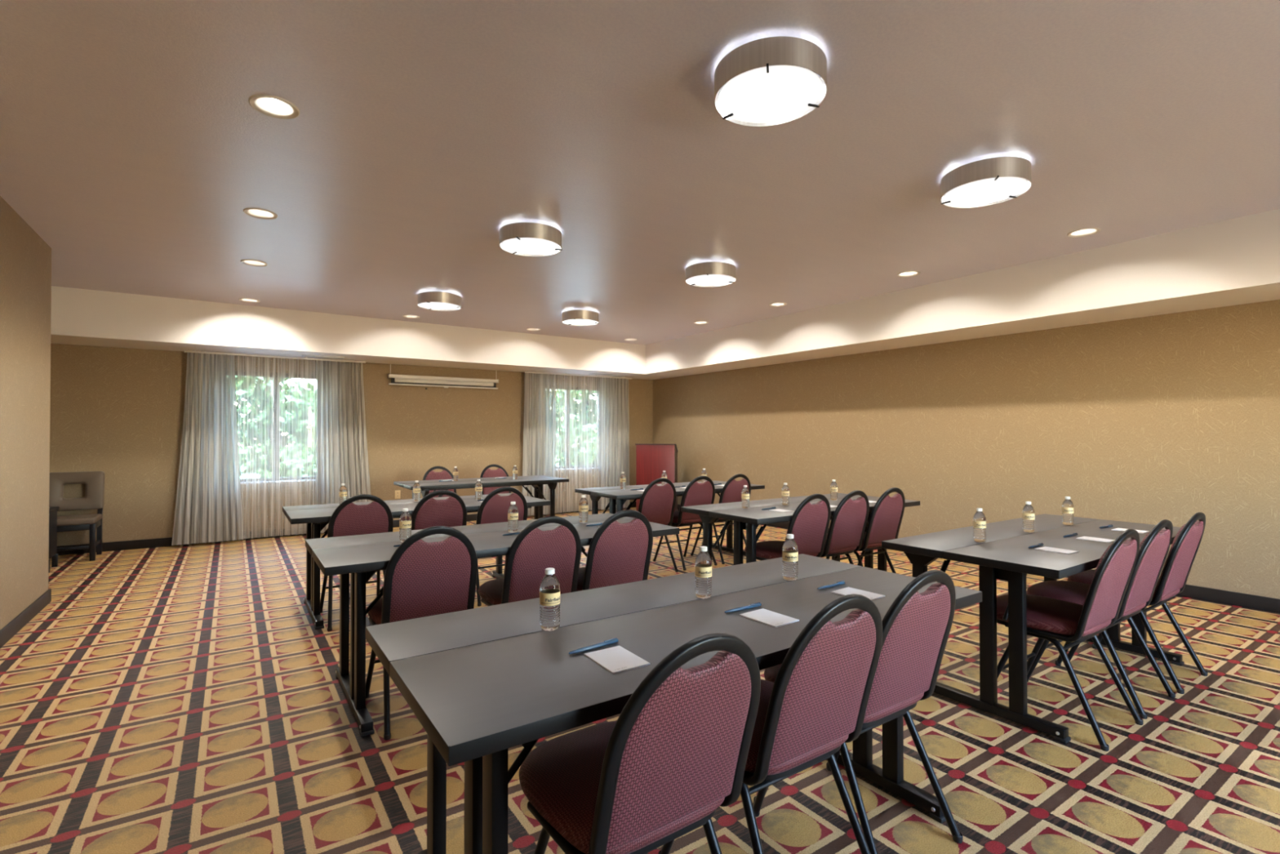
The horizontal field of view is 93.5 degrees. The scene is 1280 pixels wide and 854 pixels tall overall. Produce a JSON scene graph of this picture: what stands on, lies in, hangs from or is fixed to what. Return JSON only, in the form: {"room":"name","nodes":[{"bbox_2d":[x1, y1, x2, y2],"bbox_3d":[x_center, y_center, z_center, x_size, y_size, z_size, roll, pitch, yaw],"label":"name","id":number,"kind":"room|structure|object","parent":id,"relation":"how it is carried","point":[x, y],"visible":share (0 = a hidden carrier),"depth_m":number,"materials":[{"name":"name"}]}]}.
{"room":"hotel conference room","nodes":[
{"label":"hotel conference room","id":0,"kind":"room"},
{"bbox_2d":[0,195,51,630],"bbox_3d":[-2.151,-0.108,0.947,0.180,2.820,8.780,0,-1,-34],"label":"wall","id":1,"kind":"structure","parent":0,"point":[25,257],"depth_m":4.03,"materials":[{"name":"beige paint"}]},
{"bbox_2d":[0,588,50,648],"bbox_3d":[-2.126,1.253,1.069,0.014,0.100,8.580,0,-1,-34],"label":"baseboard","id":2,"kind":"structure","parent":1,"relation":"attached to","point":[12,628],"depth_m":4.03,"materials":[{"name":"black plastic"}]},
{"bbox_2d":[183,350,365,363],"bbox_3d":[-4.391,-0.859,7.370,1.902,0.034,0.030,0,-1,-34],"label":"rail","id":3,"kind":"object","parent":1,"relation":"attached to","point":[184,351],"visible":1,"depth_m":7.30,"materials":[{"name":"white plastic"}]},
{"bbox_2d":[171,352,243,545],"bbox_3d":[-5.013,0.243,7.002,0.681,2.202,0.065,0,-1,-34],"label":"curtain","id":4,"kind":"object","parent":3,"relation":"hanging from","point":[208,504],"visible":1,"depth_m":7.00,"materials":[{"name":"fabric"}]},
{"bbox_2d":[316,360,371,533],"bbox_3d":[-3.822,0.251,7.811,0.680,2.202,0.065,0,-1,-34],"label":"curtain","id":5,"kind":"object","parent":3,"relation":"hanging from","point":[342,455],"visible":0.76,"depth_m":7.77,"materials":[{"name":"fabric"}]},
{"bbox_2d":[301,354,344,359],"bbox_3d":[-3.921,-0.869,7.452,0.460,0.014,0.130,0,-1,-34],"label":"air vent","id":6,"kind":"object","parent":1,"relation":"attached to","point":[303,355],"visible":1,"depth_m":7.43,"materials":[{"name":"white paint"}]},
{"bbox_2d":[524,371,631,378],"bbox_3d":[-0.948,-0.837,9.704,1.942,0.034,0.030,0,-1,-34],"label":"rail","id":7,"kind":"object","parent":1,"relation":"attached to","point":[566,374],"visible":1,"depth_m":9.64,"materials":[{"name":"white plastic"}]},
{"bbox_2d":[521,373,555,515],"bbox_3d":[-1.562,0.266,9.342,0.580,2.202,0.068,0,-1,-34],"label":"curtain","id":8,"kind":"object","parent":7,"relation":"hanging from","point":[539,458],"visible":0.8,"depth_m":9.34,"materials":[{"name":"fabric"}]},
{"bbox_2d":[600,377,630,509],"bbox_3d":[-0.411,0.274,10.123,0.562,2.202,0.054,0,-1,-34],"label":"curtain","id":9,"kind":"object","parent":7,"relation":"hanging from","point":[615,460],"visible":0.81,"depth_m":10.10,"materials":[{"name":"fabric"}]},
{"bbox_2d":[50,208,1279,379],"bbox_3d":[-0.745,-1.206,3.544,9.930,0.570,11.080,0,-1,-34],"label":"soffit","id":10,"kind":"structure","parent":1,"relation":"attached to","point":[1235,261],"depth_m":6.21,"materials":[{"name":"white paint"}]},
{"bbox_2d":[49,343,653,546],"bbox_3d":[-3.853,-0.029,8.117,9.930,2.820,0.200,0,-1,-34],"label":"wall","id":11,"kind":"structure","parent":0,"point":[117,412],"depth_m":7.34,"materials":[{"name":"beige paint"}]},
{"bbox_2d":[237,355,316,538],"bbox_3d":[-4.450,0.248,7.454,2.000,2.202,0.045,0,-1,-34],"label":"sheer curtain","id":12,"kind":"object","parent":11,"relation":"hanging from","point":[254,480],"visible":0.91,"depth_m":7.40,"materials":[{"name":"white fabric"}]},
{"bbox_2d":[57,501,635,555],"bbox_3d":[-3.839,1.330,7.982,9.816,0.100,0.014,0,-1,-34],"label":"baseboard","id":13,"kind":"structure","parent":11,"relation":"attached to","point":[157,542],"depth_m":6.90,"materials":[{"name":"black plastic"}]},
{"bbox_2d":[387,363,498,389],"bbox_3d":[-2.783,-0.713,8.632,1.552,0.302,0.069,0,-1,-34],"label":"projector screen","id":14,"kind":"object","parent":11,"relation":"hanging from","point":[398,380],"visible":1,"depth_m":8.57,"materials":[{"name":"white plastic"}]},
{"bbox_2d":[524,373,601,512],"bbox_3d":[-1.018,0.270,9.778,1.910,2.202,0.042,0,-1,-34],"label":"sheer curtain","id":15,"kind":"object","parent":11,"relation":"hanging from","point":[561,410],"visible":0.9,"depth_m":9.79,"materials":[{"name":"white fabric"}]},
{"bbox_2d":[555,385,601,470],"bbox_3d":[-1.103,0.014,9.951,1.100,1.370,0.149,0,-1,-34],"label":"window","id":16,"kind":"structure","parent":11,"relation":"in","point":[566,467],"depth_m":10.00,"materials":[{"name":"white metal"}]},
{"bbox_2d":[0,0,1279,345],"bbox_3d":[-0.676,-1.391,3.533,10.030,0.001,11.380,0,-1,-34],"label":"ceiling","id":17,"kind":"structure","parent":0,"point":[133,144],"depth_m":3.00,"materials":[{"name":"paint"}]},
{"bbox_2d":[238,297,259,302],"bbox_3d":[-4.178,-1.381,6.438,0.192,0.063,0.192,0,-1,-34],"label":"recessed light","id":18,"kind":"object","parent":17,"relation":"in","point":[245,300],"visible":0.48,"depth_m":6.47,"materials":[{"name":"white glass"}]},
{"bbox_2d":[240,259,267,266],"bbox_3d":[-3.224,-1.397,5.031,0.192,0.063,0.192,0,-1,-34],"label":"recessed light","id":19,"kind":"object","parent":17,"relation":"in","point":[249,262],"visible":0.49,"depth_m":5.07,"materials":[{"name":"white glass"}]},
{"bbox_2d":[243,208,278,219],"bbox_3d":[-2.461,-1.410,3.905,0.192,0.063,0.192,0,-1,-34],"label":"recessed light","id":20,"kind":"object","parent":17,"relation":"in","point":[259,213],"visible":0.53,"depth_m":3.94,"materials":[{"name":"white glass"}]},
{"bbox_2d":[248,93,299,119],"bbox_3d":[-1.597,-1.425,2.631,0.192,0.063,0.192,0,-1,-34],"label":"recessed light","id":21,"kind":"object","parent":17,"relation":"in","point":[273,106],"visible":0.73,"depth_m":2.66,"materials":[{"name":"white glass"}]},
{"bbox_2d":[417,291,462,311],"bbox_3d":[-2.062,-1.299,6.194,0.430,0.124,0.432,0,-1,-34],"label":"drum ceiling light","id":22,"kind":"object","parent":17,"relation":"attached to","point":[433,300],"visible":1,"depth_m":6.06,"materials":[{"name":"white metal"}]},
{"bbox_2d":[418,302,459,310],"bbox_3d":[-2.062,-1.249,6.192,0.402,0.008,0.402,0,-1,-34],"label":"diffuser","id":23,"kind":"object","parent":22,"relation":"attached to","point":[428,305],"depth_m":6.18,"materials":[{"name":"white glass"}]},
{"bbox_2d":[499,222,562,256],"bbox_3d":[-0.768,-1.321,4.232,0.430,0.124,0.432,0,-1,-34],"label":"drum ceiling light","id":24,"kind":"object","parent":17,"relation":"attached to","point":[522,238],"visible":1,"depth_m":4.11,"materials":[{"name":"white"}]},
{"bbox_2d":[501,237,559,254],"bbox_3d":[-0.768,-1.271,4.230,0.402,0.008,0.402,0,-1,-34],"label":"diffuser","id":25,"kind":"object","parent":24,"relation":"attached to","point":[517,246],"depth_m":4.22,"materials":[{"name":"white glass"}]},
{"bbox_2d":[562,309,599,325],"bbox_3d":[-0.701,-1.290,7.091,0.430,0.124,0.432,0,-1,-34],"label":"drum ceiling light","id":26,"kind":"object","parent":17,"relation":"attached to","point":[575,317],"visible":1,"depth_m":6.95,"materials":[{"name":"white metal"}]},
{"bbox_2d":[563,319,597,324],"bbox_3d":[-0.702,-1.240,7.090,0.402,0.008,0.402,0,-1,-34],"label":"diffuser","id":27,"kind":"object","parent":26,"relation":"attached to","point":[568,322],"depth_m":7.09,"materials":[{"name":"white glass"}]},
{"bbox_2d":[685,262,736,287],"bbox_3d":[0.606,-1.312,5.163,0.430,0.124,0.432,0,-1,-34],"label":"drum ceiling light","id":28,"kind":"object","parent":17,"relation":"attached to","point":[705,274],"visible":1,"depth_m":5.03,"materials":[{"name":"white metal"}]},
{"bbox_2d":[687,274,734,285],"bbox_3d":[0.606,-1.262,5.161,0.402,0.008,0.402,0,-1,-34],"label":"diffuser","id":29,"kind":"object","parent":28,"relation":"attached to","point":[692,279],"depth_m":5.14,"materials":[{"name":"white glass"}]},
{"bbox_2d":[714,36,826,126],"bbox_3d":[0.505,-1.343,2.353,0.430,0.124,0.432,0,-1,-34],"label":"drum ceiling light","id":30,"kind":"object","parent":17,"relation":"attached to","point":[772,81],"visible":1,"depth_m":2.26,"materials":[{"name":"white glass"}]},
{"bbox_2d":[717,65,822,123],"bbox_3d":[0.505,-1.293,2.351,0.402,0.008,0.402,0,-1,-34],"label":"diffuser","id":31,"kind":"object","parent":30,"relation":"attached to","point":[748,94],"depth_m":2.33,"materials":[{"name":"white glass"}]},
{"bbox_2d":[768,302,786,306],"bbox_3d":[1.529,-1.383,6.670,0.192,0.063,0.192,0,-1,-34],"label":"recessed light","id":32,"kind":"object","parent":17,"relation":"in","point":[773,304],"visible":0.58,"depth_m":6.72,"materials":[{"name":"white glass"}]},
{"bbox_2d":[897,271,919,276],"bbox_3d":[2.407,-1.398,5.393,0.192,0.063,0.192,0,-1,-34],"label":"recessed light","id":33,"kind":"object","parent":17,"relation":"in","point":[907,273],"visible":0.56,"depth_m":5.43,"materials":[{"name":"white glass"}]},
{"bbox_2d":[940,156,1031,208],"bbox_3d":[1.880,-1.334,3.284,0.430,0.124,0.432,0,-1,-34],"label":"drum ceiling light","id":34,"kind":"object","parent":17,"relation":"attached to","point":[993,180],"visible":1,"depth_m":3.19,"materials":[{"name":"white"}]},
{"bbox_2d":[943,177,1028,205],"bbox_3d":[1.879,-1.284,3.282,0.402,0.008,0.402,0,-1,-34],"label":"diffuser","id":35,"kind":"object","parent":34,"relation":"attached to","point":[966,191],"depth_m":3.26,"materials":[{"name":"white glass"}]},
{"bbox_2d":[1066,227,1100,237],"bbox_3d":[3.159,-1.410,4.284,0.192,0.063,0.192,0,-1,-34],"label":"recessed light","id":36,"kind":"object","parent":17,"relation":"in","point":[1088,231],"visible":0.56,"depth_m":4.32,"materials":[{"name":"white"}]},
{"bbox_2d":[0,506,1279,853],"bbox_3d":[-0.674,1.389,3.502,10.030,0.120,11.380,0,-1,-34],"label":"floor","id":37,"kind":"structure","parent":0,"point":[186,699],"depth_m":2.51,"materials":[{"name":"carpet"}]},
{"bbox_2d":[48,506,58,573],"bbox_3d":[-5.814,1.065,5.591,0.540,0.580,0.380,0,-1,-34],"label":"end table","id":38,"kind":"object","parent":37,"relation":"on","point":[53,553],"visible":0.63,"depth_m":5.77,"materials":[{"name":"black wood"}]},
{"bbox_2d":[48,471,105,560],"bbox_3d":[-5.895,0.920,6.220,0.480,0.885,0.540,0,-1,-34],"label":"chair","id":39,"kind":"object","parent":37,"relation":"on","point":[94,481],"visible":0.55,"depth_m":6.33,"materials":[{"name":"brown fabric"}]},
{"bbox_2d":[320,493,393,631],"bbox_3d":[-2.007,0.895,4.255,0.431,0.885,0.575,0,-1,-34],"label":"banquet chair","id":40,"kind":"object","parent":37,"relation":"on","point":[348,518],"visible":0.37,"depth_m":4.05,"materials":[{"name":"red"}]},
{"bbox_2d":[282,493,551,629],"bbox_3d":[-1.706,0.970,4.700,1.830,0.745,0.804,0,-1,-34],"label":"conference table","id":41,"kind":"object","parent":37,"relation":"on","point":[316,517],"visible":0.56,"depth_m":4.40,"materials":[{"name":"grey laminate"}]},
{"bbox_2d":[338,483,346,504],"bbox_3d":[-2.253,0.513,4.567,0.057,0.168,0.058,0,-1,-21],"label":"water bottle","id":42,"kind":"object","parent":41,"relation":"on","point":[343,490],"visible":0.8,"depth_m":4.55,"materials":[{"name":"white"}]},
{"bbox_2d":[413,480,420,501],"bbox_3d":[-1.800,0.515,4.851,0.057,0.168,0.058,0,-1,-9],"label":"water bottle","id":43,"kind":"object","parent":41,"relation":"on","point":[416,487],"visible":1,"depth_m":4.83,"materials":[{"name":"white"}]},
{"bbox_2d":[475,479,482,499],"bbox_3d":[-1.333,0.516,4.974,0.057,0.168,0.058,0,-1,3],"label":"water bottle","id":44,"kind":"object","parent":41,"relation":"on","point":[478,486],"visible":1,"depth_m":4.95,"materials":[{"name":"white"}]},
{"bbox_2d":[365,525,477,740],"bbox_3d":[-1.043,0.879,2.860,0.431,0.885,0.575,0,-1,-34],"label":"banquet chair","id":45,"kind":"object","parent":37,"relation":"on","point":[422,578],"visible":0.77,"depth_m":2.67,"materials":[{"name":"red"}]},
{"bbox_2d":[411,489,466,529],"bbox_3d":[-1.582,0.898,4.561,0.431,0.885,0.575,0,-1,-34],"label":"banquet chair","id":46,"kind":"object","parent":37,"relation":"on","point":[451,511],"visible":0.34,"depth_m":4.36,"materials":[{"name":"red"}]},
{"bbox_2d":[422,466,456,497],"bbox_3d":[-2.374,0.929,7.289,0.431,0.885,0.575,0,-1,-34],"label":"banquet chair","id":47,"kind":"object","parent":37,"relation":"on","point":[430,474],"visible":0.17,"depth_m":7.47,"materials":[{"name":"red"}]},
{"bbox_2d":[393,475,568,519],"bbox_3d":[-1.827,0.996,7.044,1.830,0.745,0.804,0,-1,-34],"label":"conference table","id":48,"kind":"object","parent":37,"relation":"on","point":[537,482],"visible":0.43,"depth_m":7.00,"materials":[{"name":"grey laminate"}]},
{"bbox_2d":[453,466,457,480],"bbox_3d":[-2.122,0.538,6.928,0.057,0.168,0.058,0,-1,-11],"label":"water bottle","id":49,"kind":"object","parent":48,"relation":"on","point":[455,469],"visible":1,"depth_m":6.91,"materials":[{"name":"white"}]},
{"bbox_2d":[512,465,517,479],"bbox_3d":[-1.492,0.541,7.186,0.057,0.168,0.058,0,-1,0],"label":"water bottle","id":50,"kind":"object","parent":48,"relation":"on","point":[514,469],"visible":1,"depth_m":7.17,"materials":[{"name":"white"}]},
{"bbox_2d":[305,512,679,737],"bbox_3d":[-0.754,0.954,3.295,1.830,0.745,0.804,0,-1,-34],"label":"conference table","id":51,"kind":"object","parent":37,"relation":"on","point":[361,556],"visible":0.52,"depth_m":2.89,"materials":[{"name":"grey laminate"}]},
{"bbox_2d":[399,507,411,542],"bbox_3d":[-1.184,0.495,3.038,0.057,0.168,0.058,0,-1,-16],"label":"water bottle","id":52,"kind":"object","parent":51,"relation":"on","point":[405,520],"visible":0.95,"depth_m":3.02,"materials":[{"name":"white"}]},
{"bbox_2d":[507,501,518,532],"bbox_3d":[-0.703,0.498,3.335,0.057,0.168,0.058,0,-1,0],"label":"water bottle","id":53,"kind":"object","parent":51,"relation":"on","point":[513,512],"visible":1,"depth_m":3.31,"materials":[{"name":"white"}]},
{"bbox_2d":[578,494,588,523],"bbox_3d":[-0.346,0.502,3.686,0.057,0.168,0.058,0,-1,12],"label":"water bottle","id":54,"kind":"object","parent":51,"relation":"on","point":[583,504],"visible":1,"depth_m":3.67,"materials":[{"name":"white"}]},
{"bbox_2d":[480,464,511,494],"bbox_3d":[-1.790,0.933,7.745,0.431,0.885,0.575,0,-1,-34],"label":"banquet chair","id":55,"kind":"object","parent":37,"relation":"on","point":[500,471],"visible":0.22,"depth_m":7.90,"materials":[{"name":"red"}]},
{"bbox_2d":[475,486,527,606],"bbox_3d":[-1.178,0.901,4.822,0.431,0.885,0.575,0,-1,-34],"label":"banquet chair","id":56,"kind":"object","parent":37,"relation":"on","point":[494,508],"visible":0.31,"depth_m":4.60,"materials":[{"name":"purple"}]},
{"bbox_2d":[478,515,581,605],"bbox_3d":[-0.594,0.882,3.177,0.431,0.885,0.575,0,-1,-34],"label":"banquet chair","id":57,"kind":"object","parent":37,"relation":"on","point":[534,550],"visible":0.66,"depth_m":2.98,"materials":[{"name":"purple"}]},
{"bbox_2d":[576,509,653,591],"bbox_3d":[-0.220,0.885,3.418,0.431,0.885,0.575,0,-1,-34],"label":"banquet chair","id":58,"kind":"object","parent":37,"relation":"on","point":[618,553],"visible":0.63,"depth_m":3.23,"materials":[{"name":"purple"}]},
{"bbox_2d":[518,632,760,853],"bbox_3d":[-0.023,0.863,1.429,0.431,0.885,0.575,0,-1,-35],"label":"banquet chair","id":59,"kind":"object","parent":37,"relation":"on","point":[677,751],"visible":1,"depth_m":1.26,"materials":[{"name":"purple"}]},
{"bbox_2d":[626,477,678,572],"bbox_3d":[0.048,0.909,5.714,0.431,0.885,0.575,0,-1,-34],"label":"banquet chair","id":60,"kind":"object","parent":37,"relation":"on","point":[657,503],"visible":0.54,"depth_m":5.54,"materials":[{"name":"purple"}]},
{"bbox_2d":[635,443,678,511],"bbox_3d":[0.276,0.830,9.677,0.634,1.130,0.472,0,-1,9],"label":"lectern","id":61,"kind":"object","parent":37,"relation":"on","point":[651,459],"visible":0.6,"depth_m":9.47,"materials":[{"name":"red wood"}]},
{"bbox_2d":[574,480,764,555],"bbox_3d":[0.331,0.984,6.141,1.830,0.745,0.804,0,-1,-34],"label":"conference table","id":62,"kind":"object","parent":37,"relation":"on","point":[618,496],"visible":0.34,"depth_m":5.91,"materials":[{"name":"grey laminate"}]},
{"bbox_2d":[620,471,626,488],"bbox_3d":[-0.167,0.526,5.909,0.057,0.168,0.058,0,-1,4],"label":"water bottle","id":63,"kind":"object","parent":62,"relation":"on","point":[623,478],"visible":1,"depth_m":5.89,"materials":[{"name":"white"}]},
{"bbox_2d":[661,470,666,485],"bbox_3d":[0.247,0.528,6.118,0.057,0.168,0.058,0,-1,14],"label":"water bottle","id":64,"kind":"object","parent":62,"relation":"on","point":[664,474],"visible":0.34,"depth_m":6.10,"materials":[{"name":"white"}]},
{"bbox_2d":[365,553,982,853],"bbox_3d":[0.199,0.938,1.890,1.830,0.745,0.804,0,-1,-34],"label":"conference table","id":65,"kind":"object","parent":37,"relation":"on","point":[482,682],"visible":0.73,"depth_m":1.59,"materials":[{"name":"laminate"}]},
{"bbox_2d":[539,567,559,631],"bbox_3d":[-0.252,0.480,1.682,0.057,0.168,0.058,0,-1,-3],"label":"water bottle","id":66,"kind":"object","parent":65,"relation":"on","point":[549,588],"visible":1,"depth_m":1.66,"materials":[{"name":"white"}]},
{"bbox_2d":[568,637,618,653],"bbox_3d":[-0.117,0.555,1.524,0.149,0.012,0.010,0,-1,-39],"label":"pen","id":67,"kind":"object","parent":65,"relation":"on","point":[614,640],"visible":1,"depth_m":1.52,"materials":[{"name":"blue plastic"}]},
{"bbox_2d":[583,645,650,673],"bbox_3d":[-0.057,0.559,1.451,0.102,0.004,0.140,0,-1,-33],"label":"notepad","id":68,"kind":"object","parent":65,"relation":"on","point":[617,659],"visible":1,"depth_m":1.44,"materials":[{"name":"white paper"}]},
{"bbox_2d":[694,546,711,598],"bbox_3d":[0.211,0.483,2.006,0.057,0.168,0.058,0,-1,18],"label":"water bottle","id":69,"kind":"object","parent":65,"relation":"on","point":[703,563],"visible":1,"depth_m":1.98,"materials":[{"name":"white"}]},
{"bbox_2d":[724,602,761,613],"bbox_3d":[0.318,0.558,1.857,0.149,0.012,0.010,0,-1,-33],"label":"pen","id":70,"kind":"object","parent":65,"relation":"on","point":[757,604],"visible":1,"depth_m":1.85,"materials":[{"name":"blue plastic"}]},
{"bbox_2d":[739,608,799,627],"bbox_3d":[0.381,0.562,1.776,0.102,0.004,0.140,0,-1,-36],"label":"notepad","id":71,"kind":"object","parent":65,"relation":"on","point":[763,615],"visible":1,"depth_m":1.77,"materials":[{"name":"white paper"}]},
{"bbox_2d":[782,533,798,580],"bbox_3d":[0.561,0.485,2.249,0.057,0.168,0.058,0,-1,32],"label":"water bottle","id":72,"kind":"object","parent":65,"relation":"on","point":[789,549],"visible":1,"depth_m":2.23,"materials":[{"name":"white"}]},
{"bbox_2d":[817,580,845,589],"bbox_3d":[0.678,0.561,2.132,0.149,0.012,0.010,0,-1,-35],"label":"pen","id":73,"kind":"object","parent":65,"relation":"on","point":[839,583],"visible":1,"depth_m":2.13,"materials":[{"name":"blue plastic"}]},
{"bbox_2d":[831,586,884,599],"bbox_3d":[0.737,0.565,2.036,0.102,0.004,0.140,0,-1,-37],"label":"notepad","id":74,"kind":"object","parent":65,"relation":"on","point":[848,590],"visible":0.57,"depth_m":2.04,"materials":[{"name":"white paper"}]},
{"bbox_2d":[653,475,717,570],"bbox_3d":[0.447,0.912,5.990,0.431,0.885,0.575,0,-1,-34],"label":"banquet chair","id":75,"kind":"object","parent":37,"relation":"on","point":[695,493],"visible":0.67,"depth_m":5.80,"materials":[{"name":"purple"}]},
{"bbox_2d":[690,473,751,564],"bbox_3d":[0.848,0.915,6.262,0.431,0.885,0.575,0,-1,-34],"label":"banquet chair","id":76,"kind":"object","parent":37,"relation":"on","point":[731,491],"visible":0.35,"depth_m":6.06,"materials":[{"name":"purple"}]},
{"bbox_2d":[657,594,882,853],"bbox_3d":[0.369,0.866,1.727,0.431,0.885,0.575,0,-1,-34],"label":"banquet chair","id":77,"kind":"object","parent":37,"relation":"on","point":[816,702],"visible":0.86,"depth_m":1.54,"materials":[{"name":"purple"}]},
{"bbox_2d":[744,493,831,560],"bbox_3d":[1.037,0.893,4.276,0.431,0.885,0.575,0,-1,-34],"label":"banquet chair","id":78,"kind":"object","parent":37,"relation":"on","point":[809,523],"visible":0.59,"depth_m":4.11,"materials":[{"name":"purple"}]},
{"bbox_2d":[680,493,919,571],"bbox_3d":[1.280,0.967,4.671,1.830,0.745,0.804,0,-1,-34],"label":"conference table","id":79,"kind":"object","parent":37,"relation":"on","point":[748,519],"visible":0.41,"depth_m":4.33,"materials":[{"name":"grey laminate"}]},
{"bbox_2d":[741,484,749,508],"bbox_3d":[0.769,0.508,4.387,0.057,0.168,0.058,0,-1,16],"label":"water bottle","id":80,"kind":"object","parent":79,"relation":"on","point":[745,492],"visible":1,"depth_m":4.37,"materials":[{"name":"white"}]},
{"bbox_2d":[769,508,794,512],"bbox_3d":[0.994,0.589,4.231,0.102,0.004,0.140,0,-1,-34],"label":"notepad","id":81,"kind":"object","parent":79,"relation":"on","point":[778,509],"visible":1,"depth_m":4.22,"materials":[{"name":"white paper"}]},
{"bbox_2d":[782,482,789,505],"bbox_3d":[1.110,0.510,4.588,0.057,0.168,0.058,0,-1,25],"label":"water bottle","id":82,"kind":"object","parent":79,"relation":"on","point":[785,490],"visible":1,"depth_m":4.57,"materials":[{"name":"white"}]},
{"bbox_2d":[830,479,837,500],"bbox_3d":[1.583,0.513,4.913,0.057,0.168,0.058,0,-1,35],"label":"water bottle","id":83,"kind":"object","parent":79,"relation":"on","point":[833,486],"visible":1,"depth_m":4.89,"materials":[{"name":"white"}]},
{"bbox_2d":[820,489,869,564],"bbox_3d":[1.394,0.895,4.512,0.431,0.885,0.575,0,-1,-34],"label":"banquet chair","id":84,"kind":"object","parent":37,"relation":"on","point":[848,522],"visible":0.75,"depth_m":4.32,"materials":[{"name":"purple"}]},
{"bbox_2d":[753,569,962,853],"bbox_3d":[0.711,0.869,2.001,0.431,0.885,0.575,0,-1,-34],"label":"banquet chair","id":85,"kind":"object","parent":37,"relation":"on","point":[917,626],"visible":0.6,"depth_m":1.82,"materials":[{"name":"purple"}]},
{"bbox_2d":[826,487,905,573],"bbox_3d":[1.756,0.898,4.739,0.431,0.885,0.575,0,-1,-34],"label":"banquet chair","id":86,"kind":"object","parent":37,"relation":"on","point":[886,517],"visible":0.67,"depth_m":4.55,"materials":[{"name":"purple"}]},
{"bbox_2d":[881,513,1184,743],"bbox_3d":[2.199,0.951,3.234,1.830,0.745,0.804,0,-1,-34],"label":"conference table","id":87,"kind":"object","parent":37,"relation":"on","point":[1005,554],"visible":0.68,"depth_m":2.78,"materials":[{"name":"grey laminate"}]},
{"bbox_2d":[973,507,986,542],"bbox_3d":[1.708,0.493,3.027,0.057,0.168,0.058,0,-1,35],"label":"water bottle","id":88,"kind":"object","parent":87,"relation":"on","point":[979,518],"visible":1,"depth_m":3.01,"materials":[{"name":"clear plastic"}]},
{"bbox_2d":[1022,501,1035,532],"bbox_3d":[2.144,0.496,3.320,0.057,0.168,0.058,-1,-1,44],"label":"water bottle","id":89,"kind":"object","parent":87,"relation":"on","point":[1028,514],"visible":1,"depth_m":3.30,"materials":[{"name":"clear plastic"}]},
{"bbox_2d":[1035,546,1079,554],"bbox_3d":[1.933,0.572,2.792,0.102,0.004,0.140,0,-1,-32],"label":"notepad","id":90,"kind":"object","parent":87,"relation":"on","point":[1044,548],"visible":1,"depth_m":2.77,"materials":[{"name":"white paper"}]},
{"bbox_2d":[1062,496,1074,524],"bbox_3d":[2.546,0.498,3.581,0.058,0.168,0.057,0,-1,-37],"label":"water bottle","id":91,"kind":"object","parent":87,"relation":"on","point":[1068,517],"visible":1,"depth_m":3.56,"materials":[{"name":"clear plastic"}]},
{"bbox_2d":[1075,536,1115,542],"bbox_3d":[2.334,0.575,3.080,0.102,0.004,0.140,0,-1,-34],"label":"notepad","id":92,"kind":"object","parent":87,"relation":"on","point":[1087,538],"visible":0.98,"depth_m":3.07,"materials":[{"name":"white paper"}]},
{"bbox_2d":[1111,528,1149,533],"bbox_3d":[2.734,0.578,3.357,0.102,0.004,0.140,0,-1,-34],"label":"notepad","id":93,"kind":"object","parent":87,"relation":"on","point":[1115,529],"visible":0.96,"depth_m":3.36,"materials":[{"name":"white paper"}]},
{"bbox_2d":[996,528,1143,751],"bbox_3d":[1.918,0.876,2.765,0.431,0.885,0.575,0,-1,-34],"label":"banquet chair","id":94,"kind":"object","parent":37,"relation":"on","point":[1051,620],"visible":0.94,"depth_m":2.61,"materials":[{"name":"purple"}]},
{"bbox_2d":[1026,519,1175,719],"bbox_3d":[2.307,0.879,3.041,0.431,0.885,0.575,0,-1,-34],"label":"banquet chair","id":95,"kind":"object","parent":37,"relation":"on","point":[1153,548],"visible":0.75,"depth_m":2.89,"materials":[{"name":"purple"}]},
{"bbox_2d":[1066,511,1208,693],"bbox_3d":[2.710,0.881,3.302,0.431,0.885,0.575,0,-1,-34],"label":"banquet chair","id":96,"kind":"object","parent":37,"relation":"on","point":[1172,580],"visible":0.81,"depth_m":3.10,"materials":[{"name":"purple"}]},
{"bbox_2d":[653,299,1279,599],"bbox_3d":[3.394,-0.054,6.276,0.200,2.820,11.380,0,-1,-34],"label":"wall","id":97,"kind":"structure","parent":0,"point":[1174,417],"depth_m":5.63,"materials":[{"name":"beige paint"}]},
{"bbox_2d":[677,503,1279,613],"bbox_3d":[3.306,1.305,6.201,0.014,0.100,10.980,0,-1,-34],"label":"baseboard","id":98,"kind":"structure","parent":97,"relation":"attached to","point":[1246,600],"depth_m":4.53,"materials":[{"name":"black plastic"}]},
{"label":"outside","id":99,"kind":"structure","parent":0,"visible":0},
{"bbox_2d":[240,453,559,478],"bbox_3d":[-12.901,2.101,36.838,140.000,0.200,44.500,0,-1,-34],"label":"lawn","id":100,"kind":"structure","parent":99,"point":[243,476],"depth_m":22.94,"materials":[{"name":"green plant"}]},
{"bbox_2d":[235,370,316,484],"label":"window","id":101,"kind":"structure","parent":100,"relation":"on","point":[300,455],"depth_m":13.84,"materials":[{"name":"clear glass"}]},
{"bbox_2d":[555,389,596,466],"bbox_3d":[-1.858,-0.734,19.864,3.361,5.378,4.294,0,-1,-16],"label":"leafy tree","id":102,"kind":"object","parent":100,"relation":"on","point":[577,397],"visible":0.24,"depth_m":18.75,"materials":[{"name":"green plant"}]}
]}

